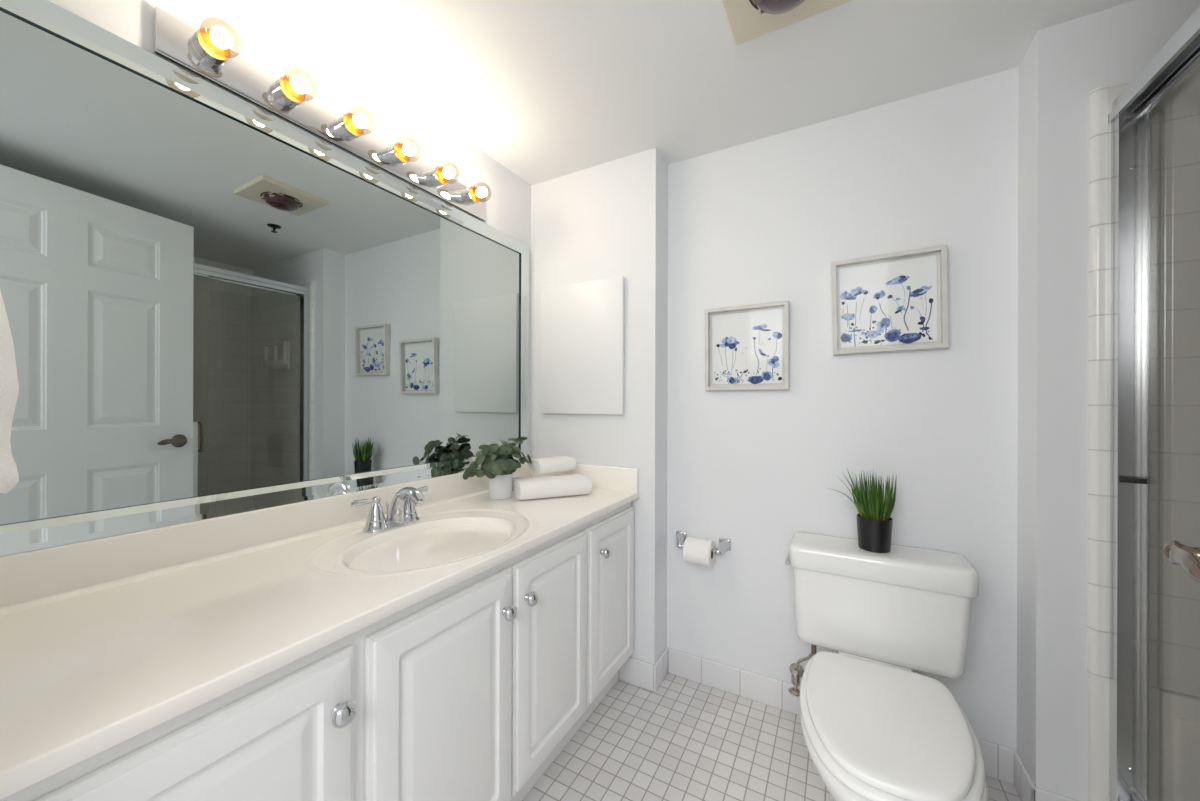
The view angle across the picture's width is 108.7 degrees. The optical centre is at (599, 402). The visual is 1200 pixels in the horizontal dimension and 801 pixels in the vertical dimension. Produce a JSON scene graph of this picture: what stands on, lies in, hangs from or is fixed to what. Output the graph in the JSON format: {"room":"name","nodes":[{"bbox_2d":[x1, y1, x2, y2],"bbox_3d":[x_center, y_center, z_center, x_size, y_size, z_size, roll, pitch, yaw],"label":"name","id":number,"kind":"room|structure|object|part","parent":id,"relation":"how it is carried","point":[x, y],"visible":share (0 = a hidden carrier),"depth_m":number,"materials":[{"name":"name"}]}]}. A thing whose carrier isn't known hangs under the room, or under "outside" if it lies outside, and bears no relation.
{"room":"bathroom","nodes":[
{"label":"bathroom","id":0,"kind":"room"},
{"bbox_2d":[48,0,530,455],"bbox_3d":[-0.741,0.063,1.417,0.100,2.200,2.000,0,0,29],"label":"wall","id":1,"kind":"structure","parent":0,"point":[271,38],"depth_m":1.25,"materials":[{"name":"white paint"}]},
{"bbox_2d":[0,0,528,555],"bbox_3d":[-0.726,-0.236,1.325,0.012,1.006,1.588,0,0,29],"label":"wall mirror","id":2,"kind":"object","parent":1,"relation":"attached to","point":[215,307],"visible":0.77,"depth_m":1.00,"materials":[{"name":"silver glass"}]},
{"bbox_2d":[0,462,530,607],"bbox_3d":[-0.720,0.318,1.333,0.018,0.099,1.630,0,0,29],"label":"backsplash","id":3,"kind":"structure","parent":1,"relation":"attached to","point":[41,573],"depth_m":0.95,"materials":[{"name":"stone"}]},
{"bbox_2d":[153,6,486,221],"bbox_3d":[-0.661,-0.792,1.312,0.136,0.095,0.974,0,0,29],"label":"vanity light bar","id":4,"kind":"object","parent":1,"relation":"attached to","point":[205,53],"visible":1,"depth_m":1.12,"materials":[{"name":"silver metal"}]},
{"bbox_2d":[188,17,241,68],"bbox_3d":[-0.849,-0.798,0.953,0.116,0.069,0.069,0,0,29],"label":"bulb","id":5,"kind":"object","parent":4,"relation":"attached to","point":[208,48],"depth_m":0.96,"materials":[{"name":"beige glass"}]},
{"bbox_2d":[270,67,315,108],"bbox_3d":[-0.772,-0.798,1.090,0.116,0.069,0.069,0,0,29],"label":"bulb","id":6,"kind":"object","parent":4,"relation":"attached to","point":[286,92],"depth_m":1.09,"materials":[{"name":"beige glass"}]},
{"bbox_2d":[333,107,374,140],"bbox_3d":[-0.696,-0.798,1.227,0.116,0.069,0.069,0,0,29],"label":"bulb","id":7,"kind":"object","parent":4,"relation":"attached to","point":[347,126],"depth_m":1.23,"materials":[{"name":"beige glass"}]},
{"bbox_2d":[384,137,415,166],"bbox_3d":[-0.620,-0.798,1.365,0.116,0.069,0.069,0,0,29],"label":"bulb","id":8,"kind":"object","parent":4,"relation":"attached to","point":[397,154],"depth_m":1.37,"materials":[{"name":"beige glass"}]},
{"bbox_2d":[426,161,459,187],"bbox_3d":[-0.544,-0.797,1.502,0.116,0.069,0.069,0,0,29],"label":"bulb","id":9,"kind":"object","parent":4,"relation":"attached to","point":[436,177],"depth_m":1.51,"materials":[{"name":"beige glass"}]},
{"bbox_2d":[460,182,486,205],"bbox_3d":[-0.467,-0.797,1.640,0.116,0.069,0.069,0,0,29],"label":"bulb","id":10,"kind":"object","parent":4,"relation":"attached to","point":[469,196],"depth_m":1.64,"materials":[{"name":"beige glass"}]},
{"bbox_2d":[489,472,512,499],"bbox_3d":[-0.385,0.319,1.668,0.093,0.094,0.093,0,0,29],"label":"pot","id":11,"kind":"object","parent":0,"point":[500,486],"depth_m":1.63,"materials":[{"name":"white ceramic"}]},
{"bbox_2d":[270,0,1135,184],"bbox_3d":[0.513,-1.063,0.734,2.950,0.060,2.020,0,0,29],"label":"ceiling","id":12,"kind":"structure","parent":0,"point":[546,89],"depth_m":1.30,"materials":[{"name":"white paint"}]},
{"bbox_2d":[722,0,851,44],"bbox_3d":[0.443,-1.002,1.028,0.292,0.062,0.292,0,0,29],"label":"heat lamp","id":13,"kind":"object","parent":12,"relation":"attached to","point":[748,20],"visible":1,"depth_m":1.12,"materials":[{"name":"beige plastic"}]},
{"bbox_3d":[0.443,-1.002,1.028,0.148,0.062,0.148,0,0,29],"label":"heat bulb","id":14,"kind":"part","parent":13,"relation":"part of","materials":[{"name":"clear glass"}]},
{"bbox_2d":[522,673,1020,800],"bbox_3d":[0.148,1.196,0.088,2.950,0.060,3.500,0,0,29],"label":"floor","id":15,"kind":"structure","parent":0,"point":[685,739],"depth_m":1.43,"materials":[{"name":"tile"}]},
{"bbox_2d":[0,502,633,800],"bbox_3d":[-0.472,0.777,1.193,0.582,0.771,1.622,0,0,29],"label":"vanity cabinet","id":16,"kind":"object","parent":15,"relation":"on","point":[471,690],"visible":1,"depth_m":0.89,"materials":[{"name":"white paint"}]},
{"bbox_3d":[-0.527,0.729,0.584,0.019,0.606,0.392,0,0,29],"label":"door","id":17,"kind":"part","parent":16,"relation":"part of","materials":[{"name":"white paint"}]},
{"bbox_2d":[0,462,638,799],"bbox_3d":[-0.481,0.387,1.201,0.565,0.235,1.630,0,0,29],"label":"countertop","id":18,"kind":"structure","parent":16,"relation":"on","point":[105,642],"depth_m":0.79,"materials":[{"name":"stone"}]},
{"bbox_2d":[350,486,427,532],"bbox_3d":[-0.618,0.307,1.301,0.194,0.123,0.194,0,0,-13],"label":"faucet","id":19,"kind":"object","parent":18,"relation":"on","point":[402,511],"visible":1,"depth_m":1.25,"materials":[{"name":"silver metal"}]},
{"bbox_3d":[-0.667,0.281,1.226,0.024,0.020,0.086,0,0,29],"label":"lever","id":20,"kind":"part","parent":19,"relation":"part of","materials":[{"name":"silver metal"}]},
{"bbox_3d":[-0.647,0.326,1.310,0.011,0.045,0.011,0,0,-16],"label":"lift rod","id":21,"kind":"part","parent":19,"relation":"part of","materials":[{"name":"silver metal"}]},
{"bbox_3d":[-0.627,0.355,1.299,0.069,0.028,0.174,0,0,29],"label":"plate","id":22,"kind":"part","parent":19,"relation":"part of","materials":[{"name":"silver metal"}]},
{"bbox_3d":[-0.570,0.300,1.267,0.146,0.108,0.039,0,0,29],"label":"spout","id":23,"kind":"part","parent":19,"relation":"part of","materials":[{"name":"silver metal"}]},
{"bbox_3d":[-0.586,0.281,1.372,0.024,0.020,0.086,0,0,29],"label":"lever","id":24,"kind":"part","parent":19,"relation":"part of","materials":[{"name":"silver metal"}]},
{"bbox_2d":[463,437,530,499],"bbox_3d":[-0.392,0.249,1.674,0.196,0.233,0.271,0,0,21],"label":"eucalyptus","id":25,"kind":"object","parent":18,"relation":"on","point":[498,462],"visible":1,"depth_m":1.62,"materials":[{"name":"green plant"}]},
{"bbox_2d":[512,474,591,499],"bbox_3d":[-0.192,0.330,1.710,0.289,0.071,0.163,0,0,-23],"label":"folded towel","id":26,"kind":"object","parent":18,"relation":"on","point":[525,488],"visible":1,"depth_m":1.65,"materials":[{"name":"white fabric"}]},
{"bbox_2d":[528,456,576,473],"bbox_3d":[-0.200,0.258,1.804,0.175,0.058,0.117,0,0,-37],"label":"folded towel","id":27,"kind":"object","parent":26,"relation":"on","point":[556,463],"visible":0.98,"depth_m":1.76,"materials":[{"name":"white fabric"}]},
{"bbox_3d":[-0.426,0.514,0.712,0.035,0.039,0.039,0,0,29],"label":"knob","id":28,"kind":"part","parent":16,"relation":"part of","materials":[{"name":"silver metal"}]},
{"bbox_3d":[-0.325,0.729,0.948,0.019,0.606,0.392,0,0,29],"label":"door","id":29,"kind":"part","parent":16,"relation":"part of","materials":[{"name":"white paint"}]},
{"bbox_3d":[-0.226,0.523,1.073,0.035,0.039,0.039,0,0,29],"label":"knob","id":30,"kind":"part","parent":16,"relation":"part of","materials":[{"name":"silver metal"}]},
{"bbox_3d":[-0.183,0.523,1.150,0.035,0.039,0.039,0,0,29],"label":"knob","id":31,"kind":"part","parent":16,"relation":"part of","materials":[{"name":"silver metal"}]},
{"bbox_3d":[-0.137,0.730,1.288,0.019,0.606,0.372,0,0,29],"label":"door","id":32,"kind":"part","parent":16,"relation":"part of","materials":[{"name":"white paint"}]},
{"bbox_3d":[0.021,0.527,1.518,0.035,0.039,0.039,0,0,29],"label":"knob","id":33,"kind":"part","parent":16,"relation":"part of","materials":[{"name":"silver metal"}]},
{"bbox_3d":[0.048,0.730,1.620,0.019,0.606,0.369,0,0,29],"label":"door","id":34,"kind":"part","parent":16,"relation":"part of","materials":[{"name":"white paint"}]},
{"bbox_2d":[785,532,987,800],"bbox_3d":[0.758,0.822,1.170,0.511,0.688,0.760,0,0,29],"label":"toilet","id":35,"kind":"object","parent":15,"relation":"on","point":[875,728],"visible":1,"depth_m":1.23,"materials":[{"name":"white ceramic"}]},
{"bbox_3d":[0.659,0.536,1.490,0.026,0.033,0.081,0,0,29],"label":"flush lever","id":36,"kind":"part","parent":35,"relation":"part of","materials":[{"name":"silver metal"}]},
{"bbox_2d":[828,467,895,552],"bbox_3d":[0.865,0.347,1.433,0.202,0.262,0.115,0,0,29],"label":"potted grass","id":37,"kind":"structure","parent":35,"relation":"on","point":[874,521],"depth_m":1.38,"materials":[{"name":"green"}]},
{"bbox_3d":[0.901,0.684,1.417,0.474,0.258,0.182,0,0,29],"label":"tank","id":38,"kind":"part","parent":35,"relation":"part of","materials":[{"name":"white ceramic"}]},
{"bbox_3d":[0.899,0.517,1.413,0.500,0.077,0.198,0,0,29],"label":"tank lid","id":39,"kind":"part","parent":35,"relation":"part of","materials":[{"name":"white ceramic"}]},
{"bbox_3d":[0.710,0.783,1.078,0.355,0.020,0.480,0,0,29],"label":"lid","id":40,"kind":"part","parent":35,"relation":"part of","materials":[{"name":"white plastic"}]},
{"bbox_3d":[0.706,0.805,1.071,0.386,0.020,0.496,0,0,29],"label":"seat","id":41,"kind":"part","parent":35,"relation":"part of","materials":[{"name":"white plastic"}]},
{"bbox_3d":[0.725,0.991,1.107,0.378,0.350,0.618,0,0,29],"label":"bowl","id":42,"kind":"part","parent":35,"relation":"part of","materials":[{"name":"white ceramic"}]},
{"bbox_2d":[1088,672,1199,800],"bbox_3d":[1.290,0.941,0.224,0.882,0.457,1.609,0,0,29],"label":"shower base","id":43,"kind":"object","parent":15,"relation":"on","point":[1174,718],"visible":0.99,"depth_m":1.06,"materials":[{"name":"white plastic"}]},
{"bbox_2d":[1108,7,1199,800],"bbox_3d":[0.941,0.129,0.409,0.090,1.826,1.594,0,0,29],"label":"shower door","id":44,"kind":"structure","parent":43,"relation":"on","point":[1130,137],"depth_m":1.09,"materials":[{"name":"silver metal"}]},
{"bbox_3d":[0.956,-0.754,0.402,0.062,0.059,1.594,0,0,29],"label":"rail","id":45,"kind":"part","parent":44,"relation":"part of","materials":[{"name":"silver metal"}]},
{"bbox_2d":[667,67,1018,749],"bbox_3d":[0.812,0.068,1.640,1.130,2.200,0.104,0,0,29],"label":"wall","id":46,"kind":"structure","parent":0,"point":[764,220],"depth_m":1.55,"materials":[{"name":"white paint"}]},
{"bbox_2d":[676,531,730,554],"bbox_3d":[0.410,0.576,1.760,0.230,0.053,0.073,0,0,29],"label":"toilet paper holder","id":47,"kind":"object","parent":46,"relation":"attached to","point":[724,543],"visible":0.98,"depth_m":1.74,"materials":[{"name":"silver metal"}]},
{"bbox_3d":[0.333,0.578,1.800,0.038,0.049,0.071,0,0,19],"label":"post","id":48,"kind":"part","parent":47,"relation":"part of","materials":[{"name":"silver metal"}]},
{"bbox_3d":[0.345,0.572,1.833,0.046,0.046,0.008,0,0,29],"label":"mounting plate","id":49,"kind":"part","parent":47,"relation":"part of","materials":[{"name":"silver metal"}]},
{"bbox_2d":[683,537,714,566],"bbox_3d":[0.401,0.600,1.738,0.107,0.101,0.101,0,0,29],"label":"toilet paper roll","id":50,"kind":"object","parent":47,"relation":"on","point":[697,551],"visible":0.97,"depth_m":1.70,"materials":[{"name":"white paper"}]},
{"bbox_3d":[0.484,0.578,1.716,0.038,0.049,0.071,0,0,39],"label":"post","id":51,"kind":"part","parent":47,"relation":"part of","materials":[{"name":"silver metal"}]},
{"bbox_3d":[0.506,0.573,1.744,0.046,0.046,0.008,0,0,29],"label":"mounting plate","id":52,"kind":"part","parent":47,"relation":"part of","materials":[{"name":"silver metal"}]},
{"bbox_2d":[705,301,789,389],"bbox_3d":[0.572,-0.216,1.692,0.314,0.330,0.036,0,2,29],"label":"framed picture","id":53,"kind":"object","parent":46,"relation":"attached to","point":[747,347],"visible":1,"depth_m":1.69,"materials":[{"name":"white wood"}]},
{"bbox_2d":[788,651,812,695],"bbox_3d":[0.721,0.956,1.558,0.068,0.207,0.143,0,0,10],"label":"water supply valve","id":54,"kind":"object","parent":46,"relation":"attached to","point":[796,670],"visible":0.97,"depth_m":1.56,"materials":[{"name":"silver metal"}]},
{"bbox_3d":[0.708,1.050,1.564,0.044,0.020,0.027,0,0,29],"label":"valve handle","id":55,"kind":"part","parent":54,"relation":"part of","materials":[{"name":"silver metal"}]},
{"bbox_2d":[668,648,1016,784],"bbox_3d":[0.786,1.114,1.588,1.120,0.107,0.010,0,0,29],"label":"baseboard","id":56,"kind":"structure","parent":46,"relation":"attached to","point":[998,759],"depth_m":1.68,"materials":[{"name":"tile"}]},
{"bbox_2d":[832,244,948,354],"bbox_3d":[0.977,-0.340,1.467,0.331,0.335,0.045,0,0,29],"label":"framed picture","id":57,"kind":"object","parent":46,"relation":"attached to","point":[895,301],"visible":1,"depth_m":1.47,"materials":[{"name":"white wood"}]},
{"bbox_2d":[530,0,1199,800],"bbox_3d":[0.973,0.068,1.466,2.850,2.200,0.252,0,0,29],"label":"wall","id":58,"kind":"structure","parent":0,"point":[1064,62],"depth_m":1.21,"materials":[{"name":"white paint"}]},
{"bbox_2d":[540,276,623,414],"bbox_3d":[-0.086,-0.240,1.900,0.423,0.576,0.026,0,0,29],"label":"medicine cabinet","id":59,"kind":"object","parent":58,"relation":"attached to","point":[582,335],"visible":1,"depth_m":1.88,"materials":[{"name":"white paint"}]},
{"bbox_2d":[618,657,655,691],"bbox_3d":[0.141,1.112,1.781,0.195,0.107,0.010,0,0,29],"label":"baseboard","id":60,"kind":"structure","parent":58,"relation":"attached to","point":[633,671],"depth_m":1.76,"materials":[{"name":"tile"}]},
{"bbox_2d":[655,647,668,690],"bbox_3d":[0.257,1.112,1.799,0.010,0.107,0.153,0,0,29],"label":"baseboard","id":61,"kind":"structure","parent":58,"relation":"attached to","point":[661,664],"depth_m":1.79,"materials":[{"name":"tile"}]},
{"bbox_2d":[1014,751,1034,800],"bbox_3d":[1.233,1.115,1.249,0.010,0.107,0.148,0,0,29],"label":"baseboard","id":62,"kind":"structure","parent":58,"relation":"attached to","point":[1023,783],"depth_m":1.26,"materials":[{"name":"tile"}]},
{"bbox_2d":[1031,787,1076,800],"bbox_3d":[1.244,1.115,1.165,0.111,0.107,0.010,0,0,29],"label":"baseboard","id":63,"kind":"structure","parent":58,"relation":"attached to","point":[1040,794],"depth_m":1.17,"materials":[{"name":"tile"}]},
{"bbox_2d":[1087,85,1107,677],"bbox_3d":[1.304,-0.056,1.128,0.028,1.534,0.018,0,0,29],"label":"wall tiles","id":64,"kind":"structure","parent":58,"relation":"attached to","point":[1098,97],"depth_m":1.12,"materials":[{"name":"tile"}]},
{"bbox_2d":[1106,66,1199,697],"bbox_3d":[1.692,-0.051,0.914,0.857,1.527,0.016,0,0,29],"label":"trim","id":65,"kind":"structure","parent":58,"relation":"attached to","point":[1174,596],"depth_m":1.06,"materials":[{"name":"tile"}]},
{"bbox_2d":[856,514,892,552],"bbox_3d":[0.900,0.426,1.412,0.101,0.104,0.101,0,0,29],"label":"pot","id":66,"kind":"object","parent":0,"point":[874,532],"depth_m":1.38,"materials":[{"name":"black plastic"}]},
{"bbox_2d":[1163,541,1199,582],"bbox_3d":[0.565,0.111,0.270,0.090,2.088,0.914,0,0,40],"label":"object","id":67,"kind":"structure","parent":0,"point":[1176,553],"depth_m":0.56,"materials":[{"name":"silver metal"}]},
{"bbox_3d":[0.049,0.066,-0.096,2.750,2.200,0.120,0,0,29],"label":"wall","id":68,"kind":"structure","parent":0,"visible":0},
{"bbox_3d":[-0.844,-0.273,0.507,0.159,0.176,0.066,0,0,29],"label":"towel ring","id":69,"kind":"object","parent":68,"relation":"attached to","visible":0},
{"bbox_2d":[0,290,18,493],"bbox_3d":[-0.826,-0.040,0.535,0.192,0.324,0.122,0,0,29],"label":"hand towel","id":70,"kind":"object","parent":69,"relation":"hanging from","point":[9,385],"visible":1,"depth_m":0.56,"materials":[{"name":"white fabric"}]}
]}

